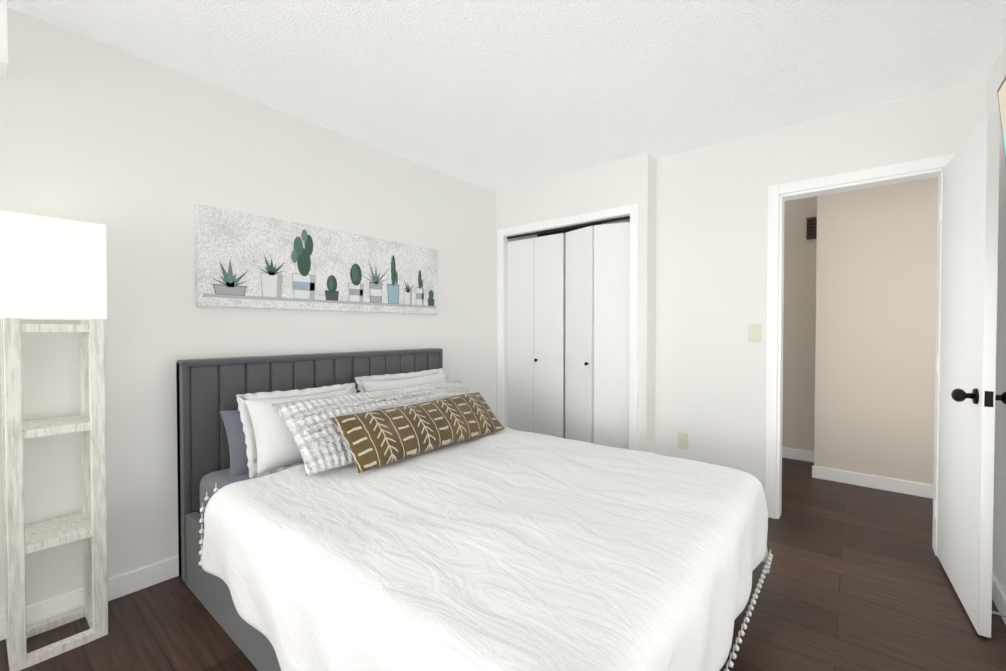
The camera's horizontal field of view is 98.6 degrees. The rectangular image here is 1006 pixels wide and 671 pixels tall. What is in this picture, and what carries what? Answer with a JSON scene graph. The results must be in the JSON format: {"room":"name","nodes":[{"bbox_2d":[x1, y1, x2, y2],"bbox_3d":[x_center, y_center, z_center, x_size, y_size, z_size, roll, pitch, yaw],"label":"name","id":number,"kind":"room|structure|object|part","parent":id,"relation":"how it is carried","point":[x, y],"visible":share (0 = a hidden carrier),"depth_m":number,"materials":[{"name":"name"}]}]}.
{"room":"bedroom","nodes":[
{"label":"bedroom","id":0,"kind":"room"},
{"bbox_2d":[0,0,7,78],"bbox_3d":[-2.378,-1.117,0.963,0.160,0.280,1.670,1,1,39],"label":"soffit","id":1,"kind":"structure","parent":0,"point":[3,42],"depth_m":1.56,"materials":[{"name":"white paint"}]},
{"bbox_2d":[0,6,536,614],"bbox_3d":[-1.373,-0.059,2.437,0.120,2.440,5.600,1,1,39],"label":"wall","id":2,"kind":"structure","parent":0,"point":[138,158],"depth_m":2.04,"materials":[{"name":"paint"}]},
{"bbox_2d":[0,556,178,640],"bbox_3d":[-1.511,1.117,2.181,0.013,0.095,4.600,1,1,39],"label":"baseboard","id":3,"kind":"structure","parent":2,"relation":"attached to","point":[138,579],"depth_m":1.91,"materials":[{"name":"white"}]},
{"bbox_2d":[195,204,437,313],"bbox_3d":[-1.014,-0.404,2.746,0.040,0.500,1.580,1,1,39],"label":"art","id":4,"kind":"object","parent":2,"relation":"attached to","point":[243,260],"visible":0.98,"depth_m":2.53,"materials":[{"name":"paper"}]},
{"bbox_2d":[0,457,1005,670],"bbox_3d":[0.582,1.220,1.833,4.300,0.100,7.100,1,1,39],"label":"floor","id":5,"kind":"structure","parent":0,"point":[856,578],"depth_m":1.82,"materials":[{"name":"brown wood"}]},
{"bbox_2d":[0,210,107,670],"bbox_3d":[-1.727,0.373,1.665,0.271,1.600,0.271,1,1,39],"label":"floor lamp","id":6,"kind":"object","parent":5,"relation":"on","point":[51,268],"visible":1,"depth_m":1.59,"materials":[{"name":"white wood"}]},
{"bbox_3d":[-1.878,0.555,1.652,0.040,1.235,0.040,1,1,39],"label":"leg","id":7,"kind":"part","parent":6,"relation":"part of","materials":[{"name":"white wood"}]},
{"bbox_3d":[-1.711,0.557,1.516,0.040,1.235,0.040,1,1,39],"label":"leg","id":8,"kind":"part","parent":6,"relation":"part of","materials":[{"name":"white wood"}]},
{"bbox_3d":[-1.727,-0.245,1.655,0.271,0.365,0.271,1,1,39],"label":"lamp shade","id":9,"kind":"part","parent":6,"relation":"part of","materials":[{"name":"white fabric"}]},
{"bbox_3d":[-1.742,0.553,1.819,0.040,1.235,0.040,1,1,39],"label":"leg","id":10,"kind":"part","parent":6,"relation":"part of","materials":[{"name":"white wood"}]},
{"bbox_3d":[-1.575,0.555,1.683,0.040,1.235,0.040,1,1,39],"label":"leg","id":11,"kind":"part","parent":6,"relation":"part of","materials":[{"name":"white wood"}]},
{"bbox_2d":[176,348,772,670],"bbox_3d":[-0.179,0.642,2.002,2.254,1.050,1.766,1,1,39],"label":"bed","id":12,"kind":"object","parent":5,"relation":"on","point":[403,510],"visible":1,"depth_m":1.49,"materials":[{"name":"grey fabric"}]},
{"bbox_3d":[-1.028,0.634,2.689,0.070,1.045,1.630,1,1,39],"label":"headboard","id":13,"kind":"part","parent":12,"relation":"part of","materials":[{"name":"grey fabric"}]},
{"bbox_3d":[-1.513,0.644,2.051,0.113,1.045,0.028,1,1,39],"label":"headboard","id":14,"kind":"part","parent":12,"relation":"part of","materials":[{"name":"grey fabric"}]},
{"bbox_3d":[-0.187,0.762,2.007,1.990,0.230,1.540,1,1,39],"label":"mattress","id":15,"kind":"part","parent":12,"relation":"part of","materials":[{"name":"white fabric"}]},
{"bbox_3d":[-0.690,1.007,1.401,1.992,0.340,0.050,1,1,39],"label":"rail","id":16,"kind":"part","parent":12,"relation":"part of","materials":[{"name":"grey fabric"}]},
{"bbox_2d":[220,410,248,475],"bbox_3d":[-1.101,0.511,2.238,0.157,0.340,0.600,-25,-15,37],"label":"pillow","id":17,"kind":"object","parent":12,"relation":"on","point":[233,424],"depth_m":2.03,"materials":[{"name":"fabric"}]},
{"bbox_2d":[236,383,356,478],"bbox_3d":[-0.980,0.462,2.189,0.602,0.420,0.165,-1,-25,-48],"label":"pillow","id":18,"kind":"object","parent":12,"relation":"on","point":[265,443],"depth_m":2.03,"materials":[{"name":"fabric"}]},
{"bbox_3d":[-1.008,0.123,2.665,0.113,0.032,1.630,1,1,39],"label":"headboard","id":19,"kind":"part","parent":12,"relation":"part of","materials":[{"name":"grey fabric"}]},
{"bbox_2d":[355,368,449,391],"bbox_3d":[-0.569,0.441,2.797,0.166,0.440,0.762,-26,-15,34],"label":"pillow","id":20,"kind":"object","parent":12,"relation":"on","point":[387,381],"depth_m":2.76,"materials":[{"name":"fabric"}]},
{"bbox_3d":[-0.502,0.625,3.294,0.113,1.045,0.028,1,1,39],"label":"headboard","id":21,"kind":"part","parent":12,"relation":"part of","materials":[{"name":"grey fabric"}]},
{"bbox_2d":[496,190,510,427],"bbox_3d":[0.004,-0.083,3.959,0.095,2.440,0.100,1,1,39],"label":"wall","id":22,"kind":"structure","parent":0,"point":[499,210],"depth_m":3.92,"materials":[{"name":"paint"}]},
{"bbox_2d":[7,0,1005,191],"bbox_3d":[0.582,-1.320,1.794,4.300,0.100,7.100,1,1,39],"label":"ceiling","id":23,"kind":"structure","parent":0,"point":[496,95],"depth_m":2.02,"materials":[{"name":"white paint"}]},
{"bbox_2d":[537,224,600,437],"bbox_3d":[0.908,-0.084,4.036,1.400,2.440,0.040,1,1,39],"label":"wall","id":24,"kind":"structure","parent":0,"point":[555,232],"depth_m":4.27,"materials":[{"name":"grey"}]},
{"bbox_2d":[504,153,652,452],"bbox_3d":[0.547,-0.076,3.518,1.305,2.440,0.100,1,1,39],"label":"wall","id":25,"kind":"structure","parent":0,"point":[606,186],"depth_m":3.18,"materials":[{"name":"paint"}]},
{"bbox_2d":[498,229,503,425],"bbox_3d":[-0.020,0.092,3.907,0.062,2.092,0.016,1,1,39],"label":"trim","id":26,"kind":"structure","parent":25,"relation":"attached to","point":[500,327],"depth_m":3.89,"materials":[{"name":"white"}]},
{"bbox_2d":[503,205,629,235],"bbox_3d":[0.462,-0.917,3.499,1.180,0.062,0.016,1,1,39],"label":"trim","id":27,"kind":"structure","parent":25,"relation":"attached to","point":[603,214],"depth_m":3.44,"materials":[{"name":"white wood"}]},
{"bbox_2d":[507,216,629,238],"bbox_3d":[0.502,-0.879,3.549,1.180,0.015,0.030,1,1,39],"label":"track","id":28,"kind":"object","parent":25,"relation":"attached to","point":[576,226],"visible":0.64,"depth_m":3.49,"materials":[{"name":"grey metal"}]},
{"bbox_2d":[507,238,533,432],"bbox_3d":[0.161,0.141,3.847,0.291,1.973,0.028,1,1,39],"label":"closet door leaf","id":29,"kind":"structure","parent":28,"relation":"hanging from","point":[520,335],"depth_m":3.83,"materials":[{"name":"white wood"}]},
{"bbox_2d":[534,233,564,437],"bbox_3d":[0.379,0.144,3.647,0.291,1.973,0.064,1,1,39],"label":"closet door leaf","id":30,"kind":"structure","parent":28,"relation":"hanging from","point":[549,334],"depth_m":3.64,"materials":[{"name":"white wood"}]},
{"bbox_2d":[565,226,593,442],"bbox_3d":[0.589,0.147,3.424,0.064,1.973,0.291,-1,1,-35],"label":"closet door leaf","id":31,"kind":"structure","parent":28,"relation":"hanging from","point":[579,322],"depth_m":3.41,"materials":[{"name":"white wood"}]},
{"bbox_2d":[593,222,629,448],"bbox_3d":[0.830,0.150,3.251,0.291,1.973,0.028,0,1,23],"label":"closet door leaf","id":32,"kind":"structure","parent":28,"relation":"hanging from","point":[611,328],"depth_m":3.24,"materials":[{"name":"white wood"}]},
{"bbox_2d":[629,204,638,450],"bbox_3d":[0.944,0.104,3.123,0.062,2.092,0.016,1,1,39],"label":"trim","id":33,"kind":"structure","parent":25,"relation":"attached to","point":[633,339],"depth_m":3.11,"materials":[{"name":"white"}]},
{"bbox_2d":[601,219,629,224],"bbox_3d":[1.345,-0.086,4.177,0.100,2.440,1.550,1,1,39],"label":"wall","id":34,"kind":"structure","parent":0,"point":[626,220],"depth_m":3.64,"materials":[{"name":"paint"}]},
{"bbox_2d":[651,157,655,452],"bbox_3d":[1.106,-0.072,3.250,0.100,2.440,0.190,1,1,39],"label":"wall","id":35,"kind":"structure","parent":0,"point":[653,306],"depth_m":3.17,"materials":[{"name":"paint"}]},
{"bbox_2d":[782,196,816,451],"bbox_3d":[2.345,-0.088,4.298,1.300,2.440,0.100,1,1,39],"label":"wall","id":36,"kind":"structure","parent":0,"point":[799,342],"depth_m":3.94,"materials":[{"name":"paint"}]},
{"bbox_2d":[782,447,813,461],"bbox_3d":[2.310,1.085,4.272,1.300,0.095,0.013,1,1,39],"label":"baseboard","id":37,"kind":"structure","parent":36,"relation":"attached to","point":[798,454],"depth_m":3.95,"materials":[{"name":"white wood"}]},
{"bbox_2d":[806,217,816,239],"bbox_3d":[2.754,-0.956,3.859,0.070,0.190,0.043,1,1,39],"label":"vent","id":38,"kind":"object","parent":36,"relation":"attached to","point":[811,227],"visible":0.96,"depth_m":3.84,"materials":[{"name":"brown metal"}]},
{"bbox_2d":[655,79,986,492],"bbox_3d":[1.849,-0.063,2.690,1.760,2.440,0.120,1,1,39],"label":"wall","id":39,"kind":"structure","parent":0,"point":[711,290],"depth_m":2.87,"materials":[{"name":"paint"}]},
{"bbox_2d":[678,432,687,449],"bbox_3d":[1.282,0.751,3.082,0.072,0.115,0.008,1,1,39],"label":"wall outlet","id":40,"kind":"object","parent":39,"relation":"attached to","point":[682,440],"visible":1,"depth_m":3.08,"materials":[{"name":"beige plastic"}]},
{"bbox_2d":[749,324,761,341],"bbox_3d":[1.624,-0.015,2.786,0.072,0.115,0.016,1,1,39],"label":"light switch","id":41,"kind":"object","parent":39,"relation":"attached to","point":[755,332],"visible":1,"depth_m":2.79,"materials":[{"name":"beige plastic"}]},
{"bbox_2d":[765,185,778,518],"bbox_3d":[1.697,0.108,2.729,0.062,2.097,0.016,1,1,39],"label":"trim","id":42,"kind":"structure","parent":39,"relation":"attached to","point":[772,341],"depth_m":2.72,"materials":[{"name":"white wood"}]},
{"bbox_2d":[776,167,944,555],"bbox_3d":[2.047,0.142,2.532,0.730,2.035,0.120,1,1,39],"label":"door frame","id":43,"kind":"structure","parent":39,"relation":"attached to","point":[780,360],"depth_m":2.48,"materials":[{"name":"white wood"}]},
{"bbox_3d":[2.047,-0.868,2.517,0.730,0.015,0.120,1,1,39],"label":"top doorway jamb","id":44,"kind":"part","parent":43,"relation":"part of","materials":[{"name":"white wood"}]},
{"bbox_2d":[779,155,945,194],"bbox_3d":[2.004,-0.906,2.463,0.730,0.062,0.016,1,1,39],"label":"trim","id":45,"kind":"structure","parent":39,"relation":"attached to","point":[930,163],"depth_m":2.42,"materials":[{"name":"white wood"}]},
{"bbox_2d":[946,153,955,164],"bbox_3d":[2.312,0.115,2.229,0.062,2.097,0.016,1,1,39],"label":"trim","id":46,"kind":"structure","parent":39,"relation":"attached to","point":[949,157],"depth_m":2.22,"materials":[{"name":"white wood"}]},
{"bbox_2d":[934,111,999,637],"bbox_3d":[2.068,0.152,1.950,0.046,2.008,0.736,1,1,36],"label":"door","id":47,"kind":"structure","parent":39,"relation":"in","point":[969,261],"depth_m":1.80,"materials":[{"name":"white wood"}]},
{"bbox_3d":[2.268,0.913,2.263,0.014,0.090,0.013,1,1,36],"label":"door hinge","id":48,"kind":"part","parent":47,"relation":"part of","materials":[{"name":"white metal"}]},
{"bbox_3d":[2.268,0.144,2.251,0.014,0.090,0.013,1,1,36],"label":"door hinge","id":49,"kind":"part","parent":47,"relation":"part of","materials":[{"name":"white metal"}]},
{"bbox_3d":[2.268,-0.636,2.239,0.014,0.090,0.013,1,1,36],"label":"door hinge","id":50,"kind":"part","parent":47,"relation":"part of","materials":[{"name":"white metal"}]},
{"bbox_2d":[951,388,1005,404],"bbox_3d":[1.897,0.242,1.708,0.178,0.064,0.064,1,1,36],"label":"door knob","id":51,"kind":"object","parent":47,"relation":"attached to","point":[959,395],"depth_m":1.72,"materials":[{"name":"brown metal"}]},
{"bbox_3d":[1.854,0.241,1.739,0.072,0.064,0.064,1,1,36],"label":"knob","id":52,"kind":"part","parent":51,"relation":"part of","materials":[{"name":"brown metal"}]},
{"bbox_3d":[1.940,0.242,1.677,0.072,0.064,0.064,1,1,36],"label":"knob","id":53,"kind":"part","parent":51,"relation":"part of","materials":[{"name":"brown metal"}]},
{"bbox_2d":[984,391,993,406],"bbox_3d":[1.856,0.243,1.651,0.023,0.060,0.002,1,1,36],"label":"door face latch","id":54,"kind":"object","parent":47,"relation":"attached to","point":[988,398],"visible":1,"depth_m":1.65,"materials":[{"name":"brown metal"}]},
{"bbox_2d":[814,177,937,484],"bbox_3d":[3.200,-0.068,2.971,1.700,2.440,0.100,1,1,39],"label":"wall","id":55,"kind":"structure","parent":0,"point":[876,260],"depth_m":3.23,"materials":[{"name":"paint"}]},
{"bbox_2d":[812,466,932,498],"bbox_3d":[3.120,1.105,2.981,1.613,0.095,0.013,1,1,39],"label":"baseboard","id":56,"kind":"structure","parent":55,"relation":"attached to","point":[889,484],"depth_m":3.24,"materials":[{"name":"white"}]},
{"bbox_2d":[986,43,1005,594],"bbox_3d":[0.879,-0.025,0.199,0.120,2.440,4.970,1,1,39],"label":"wall","id":57,"kind":"structure","parent":0,"point":[996,77],"depth_m":1.90,"materials":[{"name":"paint"}]},
{"bbox_2d":[992,611,1005,616],"bbox_3d":[1.968,1.112,1.735,0.082,0.024,0.024,1,1,39],"label":"doorstop","id":58,"kind":"object","parent":57,"relation":"attached to","point":[999,614],"visible":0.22,"depth_m":1.72,"materials":[{"name":"silver metal"}]},
{"bbox_2d":[992,572,1005,624],"bbox_3d":[0.891,1.146,0.336,0.013,0.095,4.770,1,1,39],"label":"baseboard","id":59,"kind":"structure","parent":57,"relation":"attached to","point":[998,596],"depth_m":1.83,"materials":[{"name":"white"}]},
{"bbox_2d":[997,76,1005,162],"bbox_3d":[1.441,-0.560,1.065,0.128,0.585,1.050,1,1,39],"label":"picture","id":60,"kind":"object","parent":57,"relation":"attached to","point":[1001,91],"visible":1,"depth_m":1.47,"materials":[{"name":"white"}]}
]}

